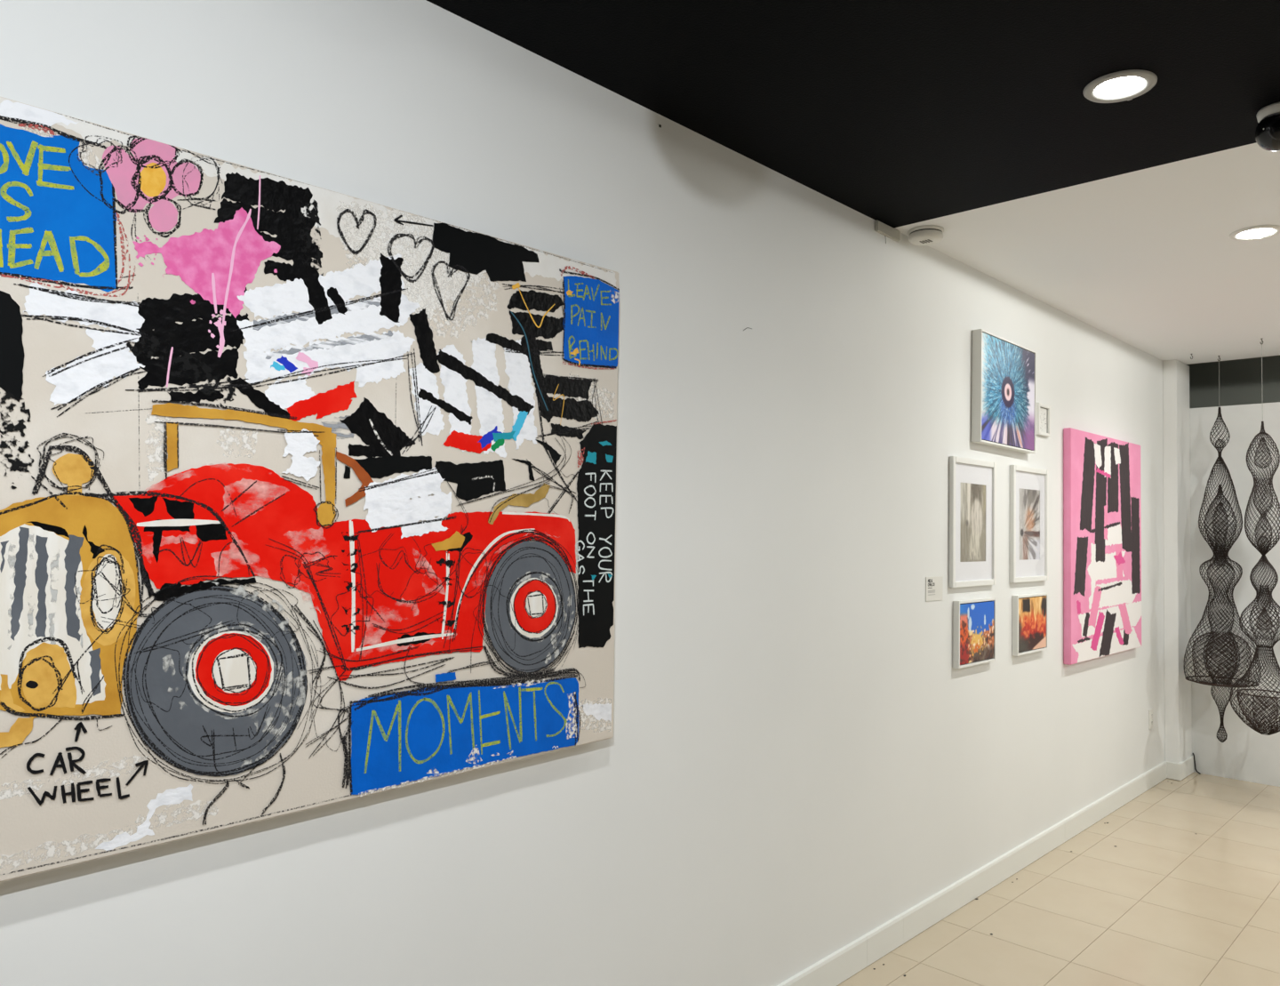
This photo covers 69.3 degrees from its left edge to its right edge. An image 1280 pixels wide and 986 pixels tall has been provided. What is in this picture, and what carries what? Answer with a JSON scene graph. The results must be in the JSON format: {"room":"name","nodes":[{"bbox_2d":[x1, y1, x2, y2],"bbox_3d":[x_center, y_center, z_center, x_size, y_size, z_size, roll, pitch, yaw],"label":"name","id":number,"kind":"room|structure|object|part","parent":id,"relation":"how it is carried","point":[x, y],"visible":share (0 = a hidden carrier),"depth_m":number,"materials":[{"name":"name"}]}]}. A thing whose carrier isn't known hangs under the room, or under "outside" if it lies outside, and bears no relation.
{"room":"art gallery","nodes":[
{"label":"art gallery","id":0,"kind":"room"},
{"bbox_2d":[0,0,1164,985],"bbox_3d":[0.021,0.143,2.636,0.152,3.000,10.420,-1,-3,44],"label":"wall","id":1,"kind":"structure","parent":0,"point":[797,758],"depth_m":2.62,"materials":[{"name":"white paint"}]},
{"bbox_2d":[0,96,619,881],"bbox_3d":[-0.699,0.008,1.750,0.052,1.232,1.798,-1,-3,44],"label":"painting","id":2,"kind":"object","parent":1,"relation":"attached to","point":[308,492],"visible":1,"depth_m":1.72,"materials":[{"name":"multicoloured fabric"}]},
{"bbox_2d":[0,523,106,703],"bbox_3d":[-0.952,0.194,1.450,0.001,0.290,0.216,-1,-3,44],"label":"grille","id":3,"kind":"object","parent":2,"relation":"attached to","point":[55,545],"depth_m":1.45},
{"bbox_3d":[-0.878,0.163,1.526,0.001,0.124,0.045,-1,-3,44],"label":"headlamp glass","id":4,"kind":"part","parent":2,"relation":"part of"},
{"bbox_2d":[138,162,166,196],"bbox_3d":[-0.836,-0.537,1.587,0.001,0.061,0.044,-1,-3,44],"label":"flower center","id":5,"kind":"object","parent":2,"relation":"on","point":[153,180],"depth_m":1.59,"materials":[{"name":"yellow paint"}]},
{"bbox_3d":[-0.810,-0.080,1.601,0.001,0.087,0.023,-1,-3,44],"label":"windscreen frame","id":6,"kind":"part","parent":2,"relation":"part of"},
{"bbox_3d":[-0.719,-0.134,1.696,0.001,0.032,0.331,-1,-3,44],"label":"windscreen frame","id":7,"kind":"part","parent":2,"relation":"part of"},
{"bbox_3d":[-0.632,-0.107,1.785,0.001,0.047,0.101,-1,-3,44],"label":"windscreen frame","id":8,"kind":"part","parent":2,"relation":"part of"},
{"bbox_3d":[-0.612,0.041,1.803,0.001,0.048,0.040,-1,-3,44],"label":"windscreen frame","id":9,"kind":"part","parent":2,"relation":"part of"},
{"bbox_3d":[-0.609,-0.031,1.807,0.001,0.115,0.033,-1,-3,44],"label":"windscreen frame","id":10,"kind":"part","parent":2,"relation":"part of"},
{"bbox_3d":[-0.415,0.104,2.004,0.001,0.043,0.086,-1,-3,44],"label":"door handle","id":11,"kind":"part","parent":2,"relation":"part of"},
{"bbox_2d":[488,483,550,524],"bbox_3d":[-0.278,0.024,2.147,0.001,0.100,0.180,-1,-3,44],"label":"hood","id":12,"kind":"object","parent":2,"relation":"attached to","point":[524,500],"depth_m":2.15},
{"bbox_2d":[875,220,900,243],"bbox_3d":[0.933,-0.971,3.486,0.012,0.072,0.170,-1,-3,44],"label":"cover plate","id":13,"kind":"object","parent":1,"relation":"attached to","point":[881,228],"visible":1,"depth_m":3.47,"materials":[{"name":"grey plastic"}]},
{"bbox_2d":[925,576,943,600],"bbox_3d":[1.183,0.384,3.719,0.003,0.096,0.144,-1,-3,44],"label":"label card","id":14,"kind":"object","parent":1,"relation":"attached to","point":[933,585],"visible":1,"depth_m":3.71,"materials":[{"name":"white paper"}]},
{"bbox_2d":[948,456,996,587],"bbox_3d":[1.430,0.127,3.968,0.019,0.543,0.424,-1,-3,44],"label":"framed print","id":15,"kind":"object","parent":1,"relation":"attached to","point":[972,483],"visible":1,"depth_m":3.96,"materials":[{"name":"white paint"}]},
{"bbox_2d":[952,597,996,668],"bbox_3d":[1.433,0.593,3.955,0.026,0.277,0.366,-1,-3,44],"label":"framed picture","id":16,"kind":"object","parent":1,"relation":"attached to","point":[974,620],"visible":1,"depth_m":3.93,"materials":[{"name":"paper"}]},
{"bbox_2d":[960,600,993,664],"bbox_3d":[1.440,0.593,3.949,0.001,0.248,0.337,-1,-3,44],"label":"print","id":17,"kind":"object","parent":16,"relation":"attached to","point":[976,619],"depth_m":3.94},
{"bbox_2d":[776,755,1193,985],"bbox_3d":[0.072,1.585,2.482,0.096,0.105,10.185,-1,-3,44],"label":"baseboard","id":18,"kind":"structure","parent":1,"relation":"attached to","point":[850,959],"depth_m":3.86,"materials":[{"name":"white paint"}]},
{"bbox_2d":[970,328,1036,453],"bbox_3d":[1.657,-0.447,4.197,0.043,0.501,0.618,-1,-4,44],"label":"framed picture","id":19,"kind":"object","parent":1,"relation":"attached to","point":[1004,371],"visible":1,"depth_m":4.14,"materials":[{"name":"white paint"}]},
{"bbox_2d":[1009,464,1048,583],"bbox_3d":[1.857,0.150,4.407,0.019,0.543,0.422,-1,-3,44],"label":"framed print","id":20,"kind":"object","parent":1,"relation":"attached to","point":[1028,486],"visible":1,"depth_m":4.40,"materials":[{"name":"white paint"}]},
{"bbox_2d":[1012,592,1047,655],"bbox_3d":[1.851,0.618,4.386,0.026,0.275,0.362,-1,-3,44],"label":"framed picture","id":21,"kind":"object","parent":1,"relation":"attached to","point":[1029,611],"visible":1,"depth_m":4.36,"materials":[{"name":"orange paper"}]},
{"bbox_2d":[1018,595,1046,652],"bbox_3d":[1.859,0.618,4.379,0.001,0.246,0.333,-1,-3,44],"label":"print","id":22,"kind":"object","parent":21,"relation":"attached to","point":[1032,611],"depth_m":4.38},
{"bbox_2d":[1035,402,1050,437],"bbox_3d":[1.983,-0.359,4.550,0.018,0.155,0.150,-1,-3,44],"label":"frame","id":23,"kind":"object","parent":1,"relation":"attached to","point":[1043,412],"visible":0.99,"depth_m":4.55,"materials":[{"name":"white paint"}]},
{"bbox_2d":[1040,407,1047,432],"bbox_3d":[1.980,-0.359,4.553,0.001,0.125,0.120,-1,-3,44],"label":"print","id":24,"kind":"object","parent":1,"relation":"attached to","point":[1043,412],"depth_m":4.56},
{"bbox_2d":[1063,427,1141,664],"bbox_3d":[2.587,0.292,5.144,0.037,1.206,1.170,-1,-3,44],"label":"painting","id":25,"kind":"object","parent":1,"relation":"attached to","point":[1102,501],"visible":1,"depth_m":5.03,"materials":[{"name":"paint"}]},
{"bbox_2d":[1148,708,1152,728],"bbox_3d":[3.179,1.404,5.752,0.009,0.120,0.074,-1,-3,44],"label":"power outlet","id":26,"kind":"object","parent":1,"relation":"attached to","point":[1150,711],"visible":1,"depth_m":5.74,"materials":[{"name":"white plastic"}]},
{"bbox_2d":[1162,359,1191,763],"bbox_3d":[3.536,0.489,6.088,0.082,2.700,0.310,-1,-3,44],"label":"wall","id":27,"kind":"structure","parent":1,"relation":"attached to","point":[1176,436],"depth_m":6.00,"materials":[{"name":"white paint"}]},
{"bbox_2d":[426,0,1279,364],"bbox_3d":[1.608,-1.142,1.105,4.300,0.100,10.130,-1,-3,44],"label":"ceiling","id":28,"kind":"structure","parent":0,"point":[898,113],"depth_m":2.59,"materials":[{"name":"black paint"}]},
{"bbox_2d":[907,224,943,245],"bbox_3d":[1.094,-0.983,3.543,0.134,0.043,0.134,-1,-3,44],"label":"smoke detector","id":29,"kind":"object","parent":28,"relation":"attached to","point":[926,235],"visible":1,"depth_m":3.50,"materials":[{"name":"white plastic"}]},
{"bbox_2d":[1083,69,1157,103],"bbox_3d":[1.235,-1.044,2.382,0.170,0.008,0.170,-1,-3,44],"label":"recessed light","id":30,"kind":"object","parent":28,"relation":"in","point":[1123,85],"visible":1,"depth_m":2.38,"materials":[{"name":"white plastic"}]},
{"bbox_2d":[1229,224,1279,240],"bbox_3d":[2.326,-0.978,3.494,0.170,0.015,0.170,-1,-3,44],"label":"recessed light","id":31,"kind":"object","parent":28,"relation":"in","point":[1259,232],"visible":1,"depth_m":3.48,"materials":[{"name":"white plastic"}]},
{"bbox_2d":[1255,101,1279,151],"bbox_3d":[1.727,-0.979,2.493,0.119,0.112,0.115,0,-2,24],"label":"security camera","id":32,"kind":"object","parent":28,"relation":"attached to","point":[1268,129],"visible":1,"depth_m":2.47,"materials":[{"name":"white plastic"}]},
{"bbox_2d":[836,771,1279,985],"bbox_3d":[1.756,1.673,1.340,4.500,0.100,10.900,-1,-3,44],"label":"floor","id":33,"kind":"structure","parent":0,"point":[1169,904],"depth_m":3.81,"materials":[{"name":"beige tile"}]},
{"bbox_2d":[873,822,1196,975],"bbox_3d":[2.224,1.751,4.435,0.435,0.002,3.625,-1,-3,44],"label":"dirt specks","id":34,"kind":"object","parent":33,"relation":"on","point":[1104,822],"visible":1,"depth_m":3.91,"materials":[{"name":"grey"}]},
{"bbox_2d":[1192,752,1200,774],"bbox_3d":[3.659,1.776,6.080,0.014,0.127,0.058,2,-2,-18],"label":"cable","id":35,"kind":"object","parent":33,"relation":"on","point":[1192,753],"visible":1,"depth_m":6.09,"materials":[{"name":"black plastic"}]},
{"bbox_2d":[1186,355,1279,407],"bbox_3d":[5.358,0.181,5.124,4.550,3.300,0.580,-1,-3,44],"label":"wall","id":36,"kind":"structure","parent":0,"point":[1241,381],"depth_m":6.57,"materials":[{"name":"grey paint"}]},
{"bbox_2d":[1189,401,1279,786],"bbox_3d":[5.194,0.608,4.765,4.300,2.413,0.110,-1,-3,44],"label":"wall","id":37,"kind":"structure","parent":0,"point":[1248,755],"depth_m":6.00,"materials":[{"name":"grey paint"}]},
{"bbox_3d":[3.668,-0.852,5.860,0.016,0.034,0.012,-1,-3,44],"label":"ceiling hook","id":38,"kind":"object","parent":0,"visible":0},
{"bbox_2d":[1183,358,1261,742],"bbox_3d":[3.647,0.348,5.813,0.410,2.412,0.409,2,-2,-14],"label":"wire sculpture","id":39,"kind":"object","parent":38,"relation":"hanging from","point":[1219,553],"visible":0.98,"depth_m":5.78,"materials":[{"name":"grey metal"}]},
{"bbox_3d":[3.588,-0.874,5.339,0.016,0.034,0.012,-1,-3,44],"label":"ceiling hook","id":40,"kind":"object","parent":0,"visible":0},
{"bbox_2d":[1229,340,1279,735],"bbox_3d":[3.568,0.245,5.296,0.341,2.251,0.340,2,-2,-18],"label":"wire sculpture","id":41,"kind":"object","parent":40,"relation":"hanging from","point":[1272,729],"visible":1,"depth_m":5.27,"materials":[{"name":"grey metal"}]},
{"bbox_2d":[1236,689,1279,733],"bbox_3d":[3.552,1.250,5.255,0.272,0.221,0.272,-1,-3,44],"label":"wire sculpture","id":42,"kind":"object","parent":41,"relation":"on","point":[1272,728],"depth_m":5.22,"materials":[{"name":"black metal"}]}
]}

